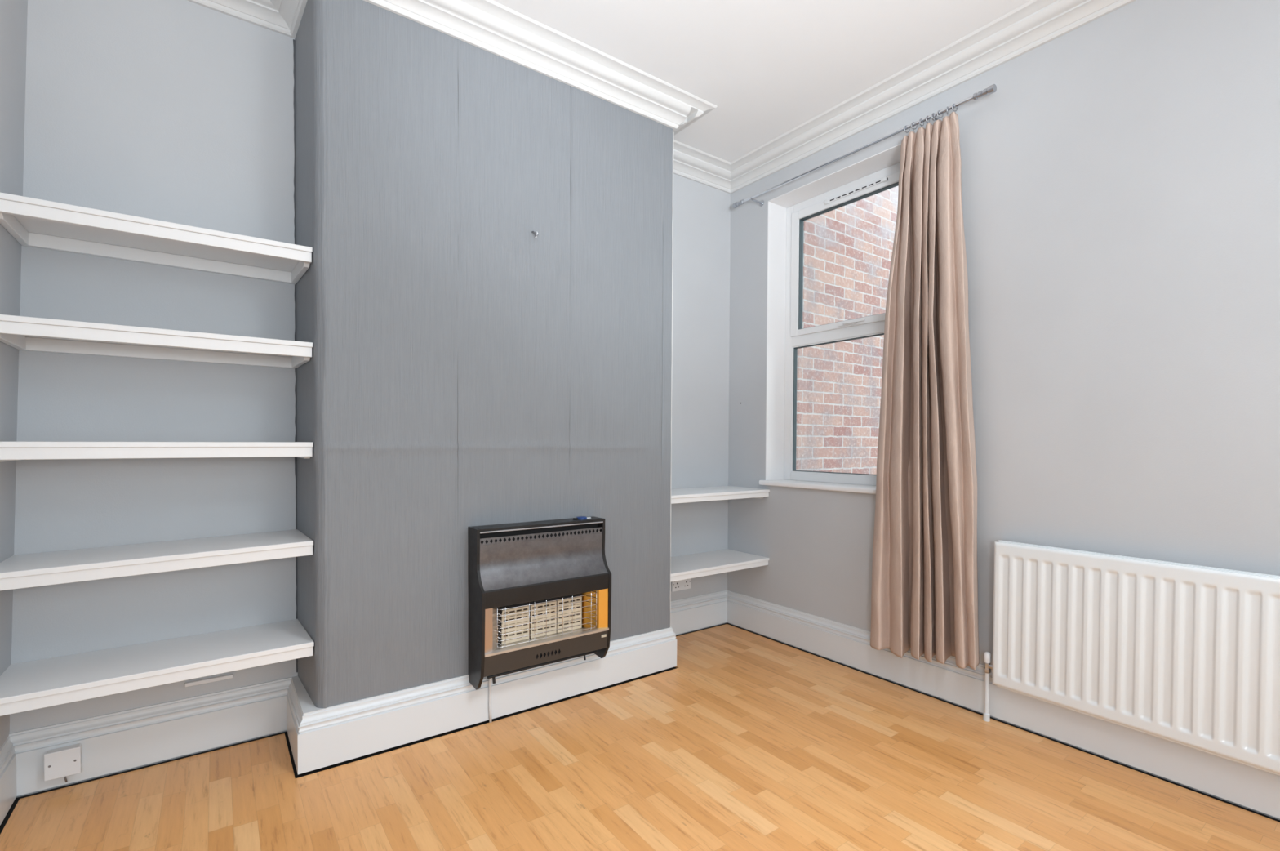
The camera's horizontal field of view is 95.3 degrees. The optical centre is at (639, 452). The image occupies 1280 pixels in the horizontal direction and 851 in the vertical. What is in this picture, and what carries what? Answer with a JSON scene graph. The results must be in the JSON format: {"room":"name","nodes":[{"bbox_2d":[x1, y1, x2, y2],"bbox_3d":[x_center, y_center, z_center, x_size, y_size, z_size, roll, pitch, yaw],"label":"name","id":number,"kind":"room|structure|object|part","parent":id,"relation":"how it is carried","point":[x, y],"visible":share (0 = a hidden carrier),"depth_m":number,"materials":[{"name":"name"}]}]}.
{"room":"living room","nodes":[
{"label":"living room","id":0,"kind":"room"},
{"bbox_2d":[0,0,27,747],"bbox_3d":[-0.733,-0.263,-0.051,0.300,2.840,4.590,0,1,-36],"label":"wall","id":1,"kind":"structure","parent":0,"point":[13,13],"depth_m":1.78,"materials":[{"name":"grey paint"}]},
{"bbox_2d":[0,735,17,825],"bbox_3d":[-0.691,1.040,0.007,0.082,0.199,4.701,0,1,-36],"label":"baseboard","id":2,"kind":"structure","parent":1,"relation":"attached to","point":[8,793],"depth_m":1.80,"materials":[{"name":"white paint"}]},
{"bbox_2d":[9,0,730,797],"bbox_3d":[-0.789,-0.313,2.840,3.570,2.840,0.150,0,1,-36],"label":"wall","id":3,"kind":"structure","parent":0,"point":[181,112],"depth_m":2.10,"materials":[{"name":"grey paint"}]},
{"bbox_2d":[44,742,80,782],"bbox_3d":[-1.894,1.026,1.917,0.086,0.110,0.039,0,1,-36],"label":"wall outlet","id":4,"kind":"object","parent":3,"relation":"attached to","point":[65,761],"visible":1,"depth_m":1.90,"materials":[{"name":"white plastic"}]},
{"bbox_2d":[0,191,312,284],"bbox_3d":[-1.567,-0.692,1.960,0.779,0.059,0.345,0,1,-36],"label":"shelf","id":5,"kind":"object","parent":3,"relation":"attached to","point":[33,222],"visible":1,"depth_m":1.92,"materials":[{"name":"white paint"}]},
{"bbox_2d":[0,314,312,368],"bbox_3d":[-1.572,-0.358,1.962,0.788,0.061,0.345,0,1,-36],"label":"shelf","id":6,"kind":"object","parent":3,"relation":"attached to","point":[20,332],"visible":1,"depth_m":1.91,"materials":[{"name":"white paint"}]},
{"bbox_2d":[0,528,313,590],"bbox_3d":[-1.583,0.350,1.969,0.807,0.077,0.345,0,1,-36],"label":"shelf","id":7,"kind":"object","parent":3,"relation":"attached to","point":[54,567],"visible":1,"depth_m":1.86,"materials":[{"name":"white paint"}]},
{"bbox_2d":[0,440,313,462],"bbox_3d":[-1.578,-0.007,1.966,0.797,0.061,0.345,0,1,-36],"label":"shelf","id":8,"kind":"object","parent":3,"relation":"attached to","point":[9,450],"visible":1,"depth_m":1.80,"materials":[{"name":"white paint"}]},
{"bbox_2d":[0,618,314,715],"bbox_3d":[-1.589,0.705,1.972,0.816,0.067,0.345,0,1,-36],"label":"shelf","id":9,"kind":"object","parent":3,"relation":"attached to","point":[31,685],"visible":1,"depth_m":1.89,"materials":[{"name":"white paint"}]},
{"bbox_2d":[184,673,233,687],"bbox_3d":[-1.601,0.847,2.170,0.145,0.014,0.016,0,1,-36],"label":"wall strip","id":10,"kind":"object","parent":3,"relation":"attached to","point":[231,675],"visible":1,"depth_m":2.17,"materials":[{"name":"white plastic"}]},
{"bbox_2d":[293,39,297,671],"bbox_3d":[-1.371,-0.372,2.322,0.010,2.510,0.004,0,1,-36],"label":"trim","id":11,"kind":"structure","parent":3,"relation":"attached to","point":[294,45],"depth_m":2.32,"materials":[{"name":"grey paint"}]},
{"bbox_2d":[186,0,730,193],"bbox_3d":[-0.652,-1.688,2.740,3.192,0.106,0.187,0,1,-36],"label":"trim","id":12,"kind":"structure","parent":3,"relation":"attached to","point":[690,162],"depth_m":3.30,"materials":[{"name":"white paint"}]},
{"bbox_2d":[671,578,690,591],"bbox_3d":[0.250,0.787,3.518,0.146,0.086,0.014,0,1,-36],"label":"wall socket","id":13,"kind":"object","parent":3,"relation":"attached to","point":[681,584],"visible":0.71,"depth_m":3.51,"materials":[{"name":"white plastic"}]},
{"bbox_2d":[671,548,768,582],"bbox_3d":[0.350,0.654,3.380,0.782,0.058,0.350,0,1,-36],"label":"shelf","id":14,"kind":"object","parent":3,"relation":"attached to","point":[716,562],"visible":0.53,"depth_m":3.34,"materials":[{"name":"white paint"}]},
{"bbox_2d":[671,485,769,503],"bbox_3d":[0.352,0.248,3.374,0.782,0.058,0.348,0,1,-36],"label":"shelf","id":15,"kind":"object","parent":3,"relation":"attached to","point":[721,492],"visible":0.55,"depth_m":3.30,"materials":[{"name":"white paint"}]},
{"bbox_2d":[294,0,672,708],"bbox_3d":[-0.606,-0.313,2.649,1.618,2.830,0.413,0,1,-36],"label":"wall","id":16,"kind":"structure","parent":0,"point":[466,367],"depth_m":2.31,"materials":[{"name":"grey paint"}]},
{"bbox_2d":[8,590,727,795],"bbox_3d":[-0.631,0.995,2.673,3.315,0.199,0.461,0,1,-36],"label":"baseboard","id":17,"kind":"structure","parent":16,"relation":"attached to","point":[318,737],"depth_m":2.19,"materials":[{"name":"white paint"}]},
{"bbox_2d":[270,0,717,135],"bbox_3d":[-0.555,-1.685,2.575,1.922,0.106,0.567,0,1,-36],"label":"trim","id":18,"kind":"structure","parent":16,"relation":"attached to","point":[491,26],"depth_m":2.44,"materials":[{"name":"white paint"}]},
{"bbox_2d":[532,231,538,237],"bbox_3d":[-0.447,-0.935,2.498,0.026,0.030,0.025,0,1,-36],"label":"hook","id":19,"kind":"object","parent":16,"relation":"attached to","point":[536,234],"visible":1,"depth_m":2.50,"materials":[{"name":"grey metal"}]},
{"bbox_2d":[467,515,611,689],"bbox_3d":[-0.412,0.612,2.479,0.595,0.644,0.156,0,1,-36],"label":"fire","id":20,"kind":"object","parent":16,"relation":"attached to","point":[540,592],"visible":1,"depth_m":2.42,"materials":[{"name":"black metal"}]},
{"bbox_3d":[-0.647,0.618,2.308,0.013,0.634,0.156,0,1,-36],"label":"panel","id":21,"kind":"part","parent":20,"relation":"part of","materials":[{"name":"black metal"}]},
{"bbox_2d":[488,677,492,722],"bbox_3d":[-0.610,1.006,2.386,0.013,0.201,0.027,0,1,-36],"label":"gas pipe","id":22,"kind":"object","parent":20,"relation":"attached to","point":[491,678],"visible":0.78,"depth_m":2.39,"materials":[{"name":"white metal"}]},
{"bbox_3d":[-0.425,0.308,2.495,0.570,0.018,0.097,0,1,-36],"label":"plate","id":23,"kind":"part","parent":20,"relation":"part of","materials":[{"name":"black metal"}]},
{"bbox_3d":[-0.397,0.314,2.455,0.570,0.006,0.003,0,1,-36],"label":"trim","id":24,"kind":"part","parent":20,"relation":"part of","materials":[{"name":"silver metal"}]},
{"bbox_2d":[480,533,608,591],"bbox_3d":[-0.386,0.451,2.442,0.570,0.173,0.054,0,1,-36],"label":"hood","id":25,"kind":"object","parent":20,"relation":"attached to","point":[524,564],"depth_m":2.44,"materials":[{"name":"metal"}]},
{"bbox_3d":[-0.382,0.830,2.440,0.570,0.083,0.034,0,1,-36],"label":"panel","id":26,"kind":"part","parent":20,"relation":"part of","materials":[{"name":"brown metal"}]},
{"bbox_2d":[484,626,608,657],"bbox_3d":[-0.395,0.783,2.457,0.570,0.014,0.090,0,1,-36],"label":"tray","id":27,"kind":"object","parent":20,"relation":"on","point":[508,647],"depth_m":2.43,"materials":[{"name":"silver metal"}]},
{"bbox_3d":[-0.262,0.293,2.614,0.047,0.010,0.047,0,1,-36],"label":"control knob","id":28,"kind":"part","parent":20,"relation":"part of","materials":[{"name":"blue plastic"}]},
{"bbox_3d":[-0.177,0.615,2.651,0.013,0.634,0.156,0,1,-36],"label":"panel","id":29,"kind":"part","parent":20,"relation":"part of","materials":[{"name":"metal"}]},
{"bbox_2d":[670,131,673,601],"bbox_3d":[0.160,-0.360,2.968,0.005,2.520,0.004,0,1,-36],"label":"trim","id":30,"kind":"structure","parent":16,"relation":"attached to","point":[673,131],"depth_m":2.96,"materials":[{"name":"white paint"}]},
{"bbox_2d":[0,622,1279,850],"bbox_3d":[0.700,1.168,0.961,3.750,0.060,5.090,0,1,-36],"label":"floor","id":31,"kind":"structure","parent":0,"point":[753,741],"depth_m":1.94,"materials":[{"name":"brown wood"}]},
{"bbox_2d":[493,0,1031,162],"bbox_3d":[0.716,-1.742,0.911,3.750,0.100,5.090,0,1,-36],"label":"ceiling","id":32,"kind":"structure","parent":0,"point":[769,68],"depth_m":2.45,"materials":[{"name":"white paint"}]},
{"bbox_2d":[727,0,1279,819],"bbox_3d":[2.059,-0.280,1.859,0.200,2.840,4.791,0,1,-36],"label":"wall","id":33,"kind":"structure","parent":0,"point":[1121,171],"depth_m":2.16,"materials":[{"name":"grey paint"}]},
{"bbox_2d":[759,162,900,493],"bbox_3d":[1.112,-0.639,3.131,0.222,1.683,1.032,0,1,-36],"label":"window","id":34,"kind":"structure","parent":33,"relation":"in","point":[797,337],"depth_m":3.39,"materials":[{"name":"white plastic"}]},
{"bbox_3d":[1.097,0.189,3.138,0.196,0.028,1.032,0,1,-36],"label":"sill","id":35,"kind":"part","parent":34,"relation":"part of","materials":[{"name":"white paint"}]},
{"bbox_3d":[1.181,-1.060,3.173,0.040,0.742,0.874,0,1,-36],"label":"sash","id":36,"kind":"part","parent":34,"relation":"part of","materials":[{"name":"white plastic"}]},
{"bbox_3d":[1.143,-0.704,3.159,0.046,0.017,0.185,0,1,-36],"label":"sash handle","id":37,"kind":"part","parent":34,"relation":"part of","materials":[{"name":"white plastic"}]},
{"bbox_2d":[824,176,888,204],"bbox_3d":[1.160,-1.410,3.150,0.018,0.020,0.375,0,1,-36],"label":"vent","id":38,"kind":"object","parent":34,"relation":"attached to","point":[882,182],"depth_m":3.14,"materials":[{"name":"white plastic"}]},
{"bbox_2d":[765,143,901,479],"bbox_3d":[1.111,-0.655,3.131,0.170,1.659,0.978,0,1,-36],"label":"window reveal","id":39,"kind":"structure","parent":33,"relation":"attached to","point":[778,206],"depth_m":3.50,"materials":[{"name":"white paint"}]},
{"bbox_2d":[732,84,996,208],"bbox_3d":[1.039,-1.490,2.994,0.102,0.045,1.480,0,1,-36],"label":"curtain rod","id":40,"kind":"object","parent":33,"relation":"attached to","point":[991,89],"visible":0.99,"depth_m":2.80,"materials":[{"name":"silver metal"}]},
{"label":"curtain ring","id":41,"kind":"object","parent":40,"relation":"hanging from","visible":0},
{"bbox_2d":[870,111,979,669],"bbox_3d":[1.276,-0.260,2.618,0.157,2.396,0.522,0,1,-36],"label":"curtain","id":42,"kind":"object","parent":41,"relation":"hanging from","point":[924,596],"visible":1,"depth_m":2.59,"materials":[{"name":"beige fabric"}]},
{"bbox_2d":[730,0,1135,193],"bbox_3d":[1.877,-1.658,1.820,0.188,0.106,4.651,0,1,-36],"label":"trim","id":43,"kind":"structure","parent":33,"relation":"attached to","point":[1033,24],"depth_m":2.60,"materials":[{"name":"white paint"}]},
{"bbox_2d":[727,590,1279,818],"bbox_3d":[1.925,1.022,1.911,0.082,0.199,4.701,0,1,-36],"label":"baseboard","id":44,"kind":"structure","parent":33,"relation":"attached to","point":[1258,789],"depth_m":2.39,"materials":[{"name":"white paint"}]},
{"bbox_2d":[992,539,1279,775],"bbox_3d":[1.872,0.674,1.882,0.084,0.600,1.336,0,1,-36],"label":"radiator","id":45,"kind":"object","parent":33,"relation":"attached to","point":[1184,654],"visible":1,"depth_m":2.00,"materials":[{"name":"white metal"}]},
{"bbox_2d":[982,651,992,721],"bbox_3d":[1.452,0.974,2.424,0.026,0.287,0.045,0,1,-36],"label":"radiator valve","id":46,"kind":"object","parent":45,"relation":"attached to","point":[988,667],"visible":0.99,"depth_m":2.42,"materials":[{"name":"white paint"}]},
{"bbox_3d":[1.879,0.671,1.889,0.010,0.593,1.332,0,1,-36],"label":"panel","id":47,"kind":"part","parent":45,"relation":"part of","materials":[{"name":"white metal"}]},
{"label":"outside","id":48,"kind":"structure","parent":0,"visible":0},
{"bbox_3d":[4.508,1.534,3.932,6.100,0.150,7.000,0,1,-36],"label":"ground","id":49,"kind":"structure","parent":48,"visible":0},
{"bbox_2d":[795,185,898,474],"bbox_3d":[3.068,-2.000,5.420,5.638,6.850,0.220,0,1,-36],"label":"brick wall","id":50,"kind":"structure","parent":49,"relation":"on","point":[847,249],"depth_m":4.13,"materials":[{"name":"red brick"}]}
]}

